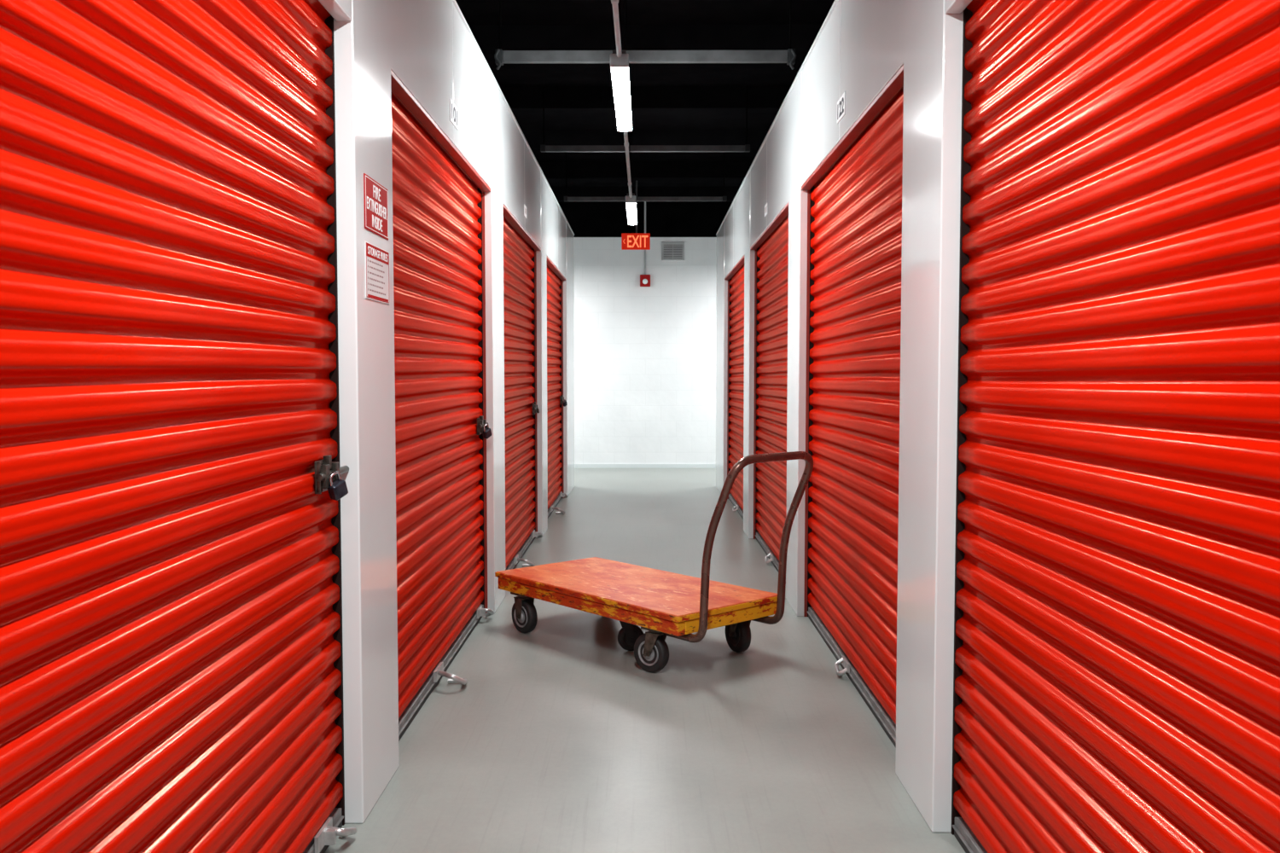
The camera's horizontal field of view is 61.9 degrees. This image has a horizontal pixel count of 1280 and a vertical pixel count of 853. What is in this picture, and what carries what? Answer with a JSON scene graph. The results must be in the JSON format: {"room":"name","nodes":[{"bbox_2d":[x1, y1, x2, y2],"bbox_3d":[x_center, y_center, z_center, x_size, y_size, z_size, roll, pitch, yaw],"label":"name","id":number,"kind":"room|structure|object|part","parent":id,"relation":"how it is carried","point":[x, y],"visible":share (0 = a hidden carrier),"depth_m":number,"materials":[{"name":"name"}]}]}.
{"room":"self-storage corridor","nodes":[
{"label":"self-storage corridor","id":0,"kind":"room"},
{"bbox_2d":[318,0,574,823],"bbox_3d":[-2.860,-0.340,4.227,4.240,2.690,14.450,0,3,0],"label":"wall","id":1,"kind":"structure","parent":0,"point":[427,44],"depth_m":3.14,"materials":[{"name":"white paint"}]},
{"bbox_2d":[0,0,357,852],"bbox_3d":[-0.764,0.017,1.777,0.172,2.220,2.100,0,3,0],"label":"door","id":2,"kind":"structure","parent":1,"relation":"in","point":[171,649],"depth_m":1.83,"materials":[{"name":"red metal"}]},
{"bbox_2d":[327,471,348,500],"bbox_3d":[-0.756,0.147,2.661,0.032,0.074,0.058,2,3,34],"label":"padlock","id":3,"kind":"object","parent":2,"relation":"attached to","point":[337,489],"visible":1,"depth_m":2.65,"materials":[{"name":"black metal"}]},
{"bbox_2d":[363,173,388,240],"bbox_3d":[-0.744,-0.617,3.012,0.004,0.148,0.260,0,3,0],"label":"fire extinguisher sign","id":4,"kind":"object","parent":1,"relation":"attached to","point":[375,197],"visible":1,"depth_m":3.00,"materials":[{"name":"red plastic"}]},
{"bbox_2d":[364,240,389,304],"bbox_3d":[-0.743,-0.432,3.024,0.004,0.155,0.265,0,3,0],"label":"sign","id":5,"kind":"object","parent":1,"relation":"attached to","point":[376,259],"visible":1,"depth_m":3.01,"materials":[{"name":"white paper"}]},
{"bbox_2d":[367,259,385,295],"bbox_3d":[-0.742,-0.419,3.012,0.001,0.085,0.197,0,3,0],"label":"print","id":6,"kind":"object","parent":5,"relation":"attached to","point":[376,268],"depth_m":3.01},
{"bbox_2d":[390,69,494,741],"bbox_3d":[-0.751,-0.108,4.294,0.172,2.220,2.100,0,3,0],"label":"door","id":7,"kind":"structure","parent":1,"relation":"in","point":[439,196],"depth_m":4.18,"materials":[{"name":"red metal"}]},
{"bbox_3d":[-0.765,-1.118,4.244,0.044,0.016,2.096,0,3,0],"label":"head trim","id":8,"kind":"part","parent":7,"relation":"part of","materials":[{"name":"red metal"}]},
{"bbox_3d":[-0.729,0.972,4.146,0.125,0.071,0.162,0,3,0],"label":"pull handle","id":9,"kind":"part","parent":7,"relation":"part of","materials":[{"name":"metal"}]},
{"bbox_3d":[-0.777,-0.106,5.341,0.013,2.113,0.007,0,3,0],"label":"jamb trim","id":10,"kind":"part","parent":7,"relation":"part of","materials":[{"name":"red metal"}]},
{"bbox_2d":[482,424,492,438],"bbox_3d":[-0.744,0.022,5.178,0.032,0.074,0.058,2,3,34],"label":"padlock","id":11,"kind":"object","parent":7,"relation":"attached to","point":[486,433],"visible":1,"depth_m":5.17,"materials":[{"name":"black metal"}]},
{"bbox_2d":[449,98,458,130],"bbox_3d":[-0.740,-1.242,4.247,0.004,0.085,0.170,0,3,0],"label":"number plate","id":12,"kind":"object","parent":1,"relation":"attached to","point":[453,109],"visible":1,"depth_m":4.22,"materials":[{"name":"white plastic"}]},
{"bbox_2d":[451,0,574,235],"bbox_3d":[-0.793,-1.689,4.152,0.114,0.012,14.454,0,3,0],"label":"trim","id":13,"kind":"structure","parent":1,"relation":"on","point":[454,2],"depth_m":5.56,"materials":[{"name":"white metal"}]},
{"bbox_2d":[503,204,542,570],"bbox_3d":[-0.739,-0.233,6.811,0.172,2.220,2.100,0,3,0],"label":"door","id":14,"kind":"structure","parent":1,"relation":"in","point":[521,410],"depth_m":6.94,"materials":[{"name":"red metal"}]},
{"bbox_3d":[-0.753,-1.243,6.760,0.044,0.016,2.096,0,3,0],"label":"head trim","id":15,"kind":"part","parent":14,"relation":"part of","materials":[{"name":"red metal"}]},
{"bbox_3d":[-0.717,0.847,6.663,0.125,0.071,0.162,0,3,0],"label":"pull handle","id":16,"kind":"part","parent":14,"relation":"part of","materials":[{"name":"metal"}]},
{"bbox_3d":[-0.765,-0.231,7.858,0.013,2.113,0.007,0,3,0],"label":"jamb trim","id":17,"kind":"part","parent":14,"relation":"part of","materials":[{"name":"red metal"}]},
{"bbox_2d":[523,203,526,217],"bbox_3d":[-0.727,-1.367,6.774,0.004,0.070,0.120,0,3,0],"label":"number plate","id":18,"kind":"object","parent":1,"relation":"attached to","point":[525,206],"visible":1,"depth_m":6.75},
{"bbox_2d":[546,256,568,518],"bbox_3d":[-0.727,-0.357,9.327,0.172,2.220,2.100,0,3,0],"label":"door","id":19,"kind":"structure","parent":1,"relation":"in","point":[555,278],"depth_m":9.69,"materials":[{"name":"red metal"}]},
{"bbox_2d":[546,264,562,509],"bbox_3d":[-0.776,-0.385,9.326,0.023,2.165,2.072,0,3,0],"label":"roller shutter","id":20,"kind":"object","parent":19,"relation":"hanging from","point":[554,279],"depth_m":9.62,"materials":[{"name":"red metal"}]},
{"bbox_3d":[-0.741,-1.368,9.277,0.044,0.016,2.096,0,3,0],"label":"head trim","id":21,"kind":"part","parent":19,"relation":"part of","materials":[{"name":"red metal"}]},
{"bbox_3d":[-0.705,0.722,9.180,0.125,0.071,0.162,0,3,0],"label":"pull handle","id":22,"kind":"part","parent":19,"relation":"part of","materials":[{"name":"metal"}]},
{"bbox_3d":[-0.753,-0.356,10.375,0.013,2.113,0.007,0,3,0],"label":"jamb trim","id":23,"kind":"part","parent":19,"relation":"part of","materials":[{"name":"red metal"}]},
{"bbox_2d":[562,399,567,407],"bbox_3d":[-0.720,-0.227,10.212,0.032,0.074,0.058,2,3,34],"label":"padlock","id":24,"kind":"object","parent":19,"relation":"attached to","point":[565,404],"visible":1,"depth_m":10.20,"materials":[{"name":"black metal"}]},
{"bbox_2d":[324,468,965,852],"bbox_3d":[0.026,0.995,5.466,10.000,0.100,16.820,0,3,0],"label":"floor","id":25,"kind":"structure","parent":0,"point":[555,739],"depth_m":3.56,"materials":[{"name":"paint"}]},
{"bbox_2d":[494,451,813,672],"bbox_3d":[0.043,0.528,4.709,0.618,0.908,1.508,-3,4,-42],"label":"cart","id":26,"kind":"object","parent":25,"relation":"on","point":[664,604],"visible":1,"depth_m":4.49,"materials":[{"name":"wood"}]},
{"bbox_3d":[-0.040,0.758,4.814,0.602,0.054,1.240,-3,4,-42],"label":"frame rail","id":27,"kind":"part","parent":26,"relation":"part of","materials":[{"name":"orange wood"}]},
{"bbox_3d":[0.358,0.780,4.368,0.522,0.054,0.047,-3,4,-42],"label":"rail","id":28,"kind":"part","parent":26,"relation":"part of","materials":[{"name":"wood"}]},
{"bbox_3d":[0.392,0.469,4.314,0.489,0.751,0.458,-3,4,-42],"label":"push handle","id":29,"kind":"part","parent":26,"relation":"part of","materials":[{"name":"brown metal"}]},
{"bbox_2d":[455,0,834,202],"bbox_3d":[0.026,-2.420,5.296,10.000,0.260,16.820,0,3,0],"label":"ceiling","id":30,"kind":"structure","parent":0,"point":[672,103],"depth_m":8.10,"materials":[{"name":"black paint"}]},
{"bbox_2d":[610,0,622,57],"bbox_3d":[-0.094,-1.906,2.990,0.028,0.859,2.961,0,3,0],"label":"conduit","id":31,"kind":"object","parent":30,"relation":"hanging from","point":[615,8],"visible":1,"depth_m":4.10,"materials":[{"name":"grey metal"}]},
{"bbox_2d":[610,0,632,131],"bbox_3d":[-0.084,-1.992,5.078,0.080,0.893,1.216,0,3,0],"label":"ceiling light","id":32,"kind":"object","parent":30,"relation":"hanging from","point":[619,66],"visible":0.98,"depth_m":4.88,"materials":[{"name":"grey paint"}]},
{"bbox_3d":[-0.087,-2.004,4.577,0.007,0.820,0.007,1,3,23],"label":"hanger rod","id":33,"kind":"part","parent":32,"relation":"part of","materials":[{"name":"black paint"}]},
{"bbox_2d":[610,67,631,131],"bbox_3d":[-0.084,-1.565,5.099,0.076,0.035,1.180,0,3,0],"label":"diffuser","id":34,"kind":"object","parent":32,"relation":"attached to","point":[619,75],"depth_m":5.01,"materials":[{"name":"white plastic"}]},
{"bbox_3d":[-0.082,-2.054,5.576,0.007,0.820,0.007,1,3,23],"label":"hanger rod","id":35,"kind":"part","parent":32,"relation":"part of","materials":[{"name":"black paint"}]},
{"bbox_2d":[623,0,632,197],"bbox_3d":[-0.076,-2.099,6.870,0.028,0.859,2.372,0,3,0],"label":"conduit","id":36,"kind":"object","parent":30,"relation":"hanging from","point":[626,143],"visible":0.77,"depth_m":6.68,"materials":[{"name":"grey metal"}]},
{"bbox_3d":[-0.079,-2.080,6.218,0.005,0.831,0.005,-1,3,-22],"label":"hanger rod","id":37,"kind":"part","parent":36,"relation":"part of","materials":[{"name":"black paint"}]},
{"bbox_3d":[-0.072,-2.145,7.521,0.005,0.831,0.005,-1,3,-22],"label":"hanger rod","id":38,"kind":"part","parent":36,"relation":"part of","materials":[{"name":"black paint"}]},
{"bbox_2d":[625,108,637,225],"bbox_3d":[-0.067,-2.170,8.664,0.080,0.893,1.216,0,3,0],"label":"ceiling light","id":39,"kind":"object","parent":30,"relation":"hanging from","point":[631,202],"visible":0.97,"depth_m":8.49,"materials":[{"name":"grey paint"}]},
{"bbox_3d":[-0.069,-2.182,8.162,0.007,0.820,0.007,1,3,23],"label":"hanger rod","id":40,"kind":"part","parent":39,"relation":"part of","materials":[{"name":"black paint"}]},
{"bbox_2d":[626,203,636,225],"bbox_3d":[-0.067,-1.743,8.685,0.076,0.035,1.180,0,3,0],"label":"diffuser","id":41,"kind":"object","parent":39,"relation":"attached to","point":[631,207],"depth_m":8.64,"materials":[{"name":"white plastic"}]},
{"bbox_3d":[-0.065,-2.232,9.161,0.007,0.820,0.007,1,3,23],"label":"hanger rod","id":42,"kind":"part","parent":39,"relation":"part of","materials":[{"name":"black paint"}]},
{"bbox_2d":[621,180,650,250],"bbox_3d":[-0.048,-2.399,12.108,0.324,0.777,0.026,0,3,0],"label":"exit sign","id":43,"kind":"object","parent":30,"relation":"hanging from","point":[629,241],"visible":1,"depth_m":12.11,"materials":[{"name":"red plastic"}]},
{"bbox_3d":[-0.038,-2.491,12.104,0.020,0.593,0.019,0,3,0],"label":"stem","id":44,"kind":"part","parent":43,"relation":"part of","materials":[{"name":"grey paint"}]},
{"bbox_2d":[494,0,796,69],"bbox_3d":[0.028,-2.185,5.690,1.608,0.568,0.067,0,3,0],"label":"strut","id":45,"kind":"object","parent":30,"relation":"hanging from","point":[501,56],"visible":1,"depth_m":5.69,"materials":[{"name":"grey paint"}]},
{"bbox_3d":[-0.747,-2.239,5.700,0.009,0.462,0.009,-1,3,-22],"label":"hanger rod","id":46,"kind":"part","parent":45,"relation":"part of","materials":[{"name":"black paint"}]},
{"bbox_3d":[0.803,-2.239,5.692,0.009,0.462,0.009,1,3,23],"label":"hanger rod","id":47,"kind":"part","parent":45,"relation":"part of","materials":[{"name":"black paint"}]},
{"bbox_2d":[540,86,750,152],"bbox_3d":[0.040,-2.346,8.144,1.600,0.490,0.050,0,3,0],"label":"strut","id":48,"kind":"object","parent":30,"relation":"hanging from","point":[619,148],"visible":1,"depth_m":8.13,"materials":[{"name":"grey paint"}]},
{"bbox_3d":[-0.735,-2.369,8.146,0.009,0.446,0.009,1,3,23],"label":"hanger rod","id":49,"kind":"part","parent":48,"relation":"part of","materials":[{"name":"black paint"}]},
{"bbox_3d":[0.815,-2.368,8.139,0.009,0.446,0.009,-1,3,-22],"label":"hanger rod","id":50,"kind":"part","parent":48,"relation":"part of","materials":[{"name":"black paint"}]},
{"bbox_2d":[564,151,727,201],"bbox_3d":[0.051,-2.464,10.491,1.600,0.488,0.050,0,3,0],"label":"strut","id":51,"kind":"object","parent":30,"relation":"hanging from","point":[724,198],"visible":0.98,"depth_m":10.48,"materials":[{"name":"grey paint"}]},
{"bbox_3d":[-0.724,-2.484,10.493,0.009,0.448,0.009,1,3,23],"label":"hanger rod","id":52,"kind":"part","parent":51,"relation":"part of","materials":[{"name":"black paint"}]},
{"bbox_3d":[0.826,-2.483,10.486,0.009,0.448,0.009,-1,3,-22],"label":"hanger rod","id":53,"kind":"part","parent":51,"relation":"part of","materials":[{"name":"black paint"}]},
{"bbox_2d":[558,202,732,464],"bbox_3d":[0.066,-1.167,13.729,10.000,3.400,0.100,0,3,0],"label":"wall","id":54,"kind":"structure","parent":0,"point":[645,357],"depth_m":13.68,"materials":[{"name":"white paint"}]},
{"bbox_2d":[574,464,715,468],"bbox_3d":[0.066,0.509,13.756,10.000,0.050,0.012,0,3,0],"label":"baseboard","id":55,"kind":"structure","parent":54,"relation":"attached to","point":[576,466],"depth_m":13.75,"materials":[{"name":"white metal"}]},
{"bbox_2d":[640,202,650,286],"bbox_3d":[0.066,-2.324,13.590,0.132,1.075,0.062,0,3,0],"label":"fire alarm","id":56,"kind":"object","parent":54,"relation":"attached to","point":[644,279],"visible":0.98,"depth_m":13.59,"materials":[{"name":"red plastic"}]},
{"bbox_2d":[661,242,684,260],"bbox_3d":[0.421,-2.237,13.616,0.290,0.230,0.016,0,3,0],"label":"air vent","id":57,"kind":"object","parent":54,"relation":"in","point":[670,251],"visible":1,"depth_m":13.61,"materials":[{"name":"grey metal"}]},
{"bbox_2d":[715,0,971,832],"bbox_3d":[2.900,-0.339,4.199,4.240,2.690,14.450,0,3,0],"label":"wall","id":58,"kind":"structure","parent":0,"point":[863,44],"depth_m":3.05,"materials":[{"name":"white paint"}]},
{"bbox_2d":[724,256,744,519],"bbox_3d":[0.856,-0.355,9.270,0.094,2.220,2.100,0,3,0],"label":"door","id":59,"kind":"structure","parent":58,"relation":"in","point":[736,277],"depth_m":9.61,"materials":[{"name":"red metal"}]},
{"bbox_3d":[0.852,-0.353,10.317,0.013,2.113,0.007,0,3,0],"label":"jamb trim","id":60,"kind":"part","parent":59,"relation":"part of","materials":[{"name":"red metal"}]},
{"bbox_3d":[0.831,-1.365,9.220,0.044,0.016,2.096,0,3,0],"label":"head trim","id":61,"kind":"part","parent":59,"relation":"part of","materials":[{"name":"red metal"}]},
{"bbox_3d":[0.832,0.715,9.318,0.047,0.054,0.130,0,3,0],"label":"pull handle","id":62,"kind":"part","parent":59,"relation":"part of","materials":[{"name":"metal"}]},
{"bbox_2d":[764,203,767,216],"bbox_3d":[0.793,-1.364,6.717,0.004,0.070,0.120,0,3,0],"label":"number plate","id":63,"kind":"object","parent":58,"relation":"attached to","point":[765,206],"visible":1,"depth_m":6.71,"materials":[{"name":"white plastic"}]},
{"bbox_2d":[750,203,788,571],"bbox_3d":[0.843,-0.230,6.753,0.094,2.220,2.100,0,3,0],"label":"door","id":64,"kind":"structure","parent":58,"relation":"in","point":[771,253],"depth_m":6.89,"materials":[{"name":"red metal"}]},
{"bbox_3d":[0.840,-0.228,7.800,0.013,2.113,0.007,0,3,0],"label":"jamb trim","id":65,"kind":"part","parent":64,"relation":"part of","materials":[{"name":"red metal"}]},
{"bbox_3d":[0.820,0.840,6.801,0.047,0.054,0.130,0,3,0],"label":"pull handle","id":66,"kind":"part","parent":64,"relation":"part of","materials":[{"name":"metal"}]},
{"bbox_3d":[0.818,-1.240,6.703,0.044,0.016,2.096,0,3,0],"label":"head trim","id":67,"kind":"part","parent":64,"relation":"part of","materials":[{"name":"red metal"}]},
{"bbox_2d":[715,0,838,235],"bbox_3d":[0.833,-1.688,4.144,0.114,0.012,14.454,0,3,0],"label":"trim","id":68,"kind":"structure","parent":58,"relation":"on","point":[835,2],"depth_m":5.61,"materials":[{"name":"white metal"}]},
{"bbox_2d":[837,91,845,123],"bbox_3d":[0.780,-1.237,4.140,0.004,0.085,0.170,0,3,0],"label":"number plate","id":69,"kind":"object","parent":58,"relation":"attached to","point":[841,102],"visible":1,"depth_m":4.12,"materials":[{"name":"white plastic"}]},
{"bbox_2d":[801,64,903,748],"bbox_3d":[0.831,-0.105,4.236,0.094,2.220,2.100,0,3,0],"label":"door","id":70,"kind":"structure","parent":58,"relation":"in","point":[853,263],"depth_m":4.08,"materials":[{"name":"red metal"}]},
{"bbox_3d":[0.828,-0.103,5.283,0.013,2.113,0.007,0,3,0],"label":"jamb trim","id":71,"kind":"part","parent":70,"relation":"part of","materials":[{"name":"red metal"}]},
{"bbox_3d":[0.808,0.965,4.284,0.047,0.054,0.130,0,3,0],"label":"pull handle","id":72,"kind":"part","parent":70,"relation":"part of","materials":[{"name":"metal"}]},
{"bbox_3d":[0.806,-1.115,4.186,0.044,0.016,2.096,0,3,0],"label":"head trim","id":73,"kind":"part","parent":70,"relation":"part of","materials":[{"name":"red metal"}]},
{"bbox_2d":[951,0,1279,852],"bbox_3d":[0.819,0.020,1.719,0.094,2.220,2.100,0,3,0],"label":"door","id":74,"kind":"structure","parent":58,"relation":"in","point":[1116,665],"depth_m":1.84,"materials":[{"name":"red metal"}]}
]}

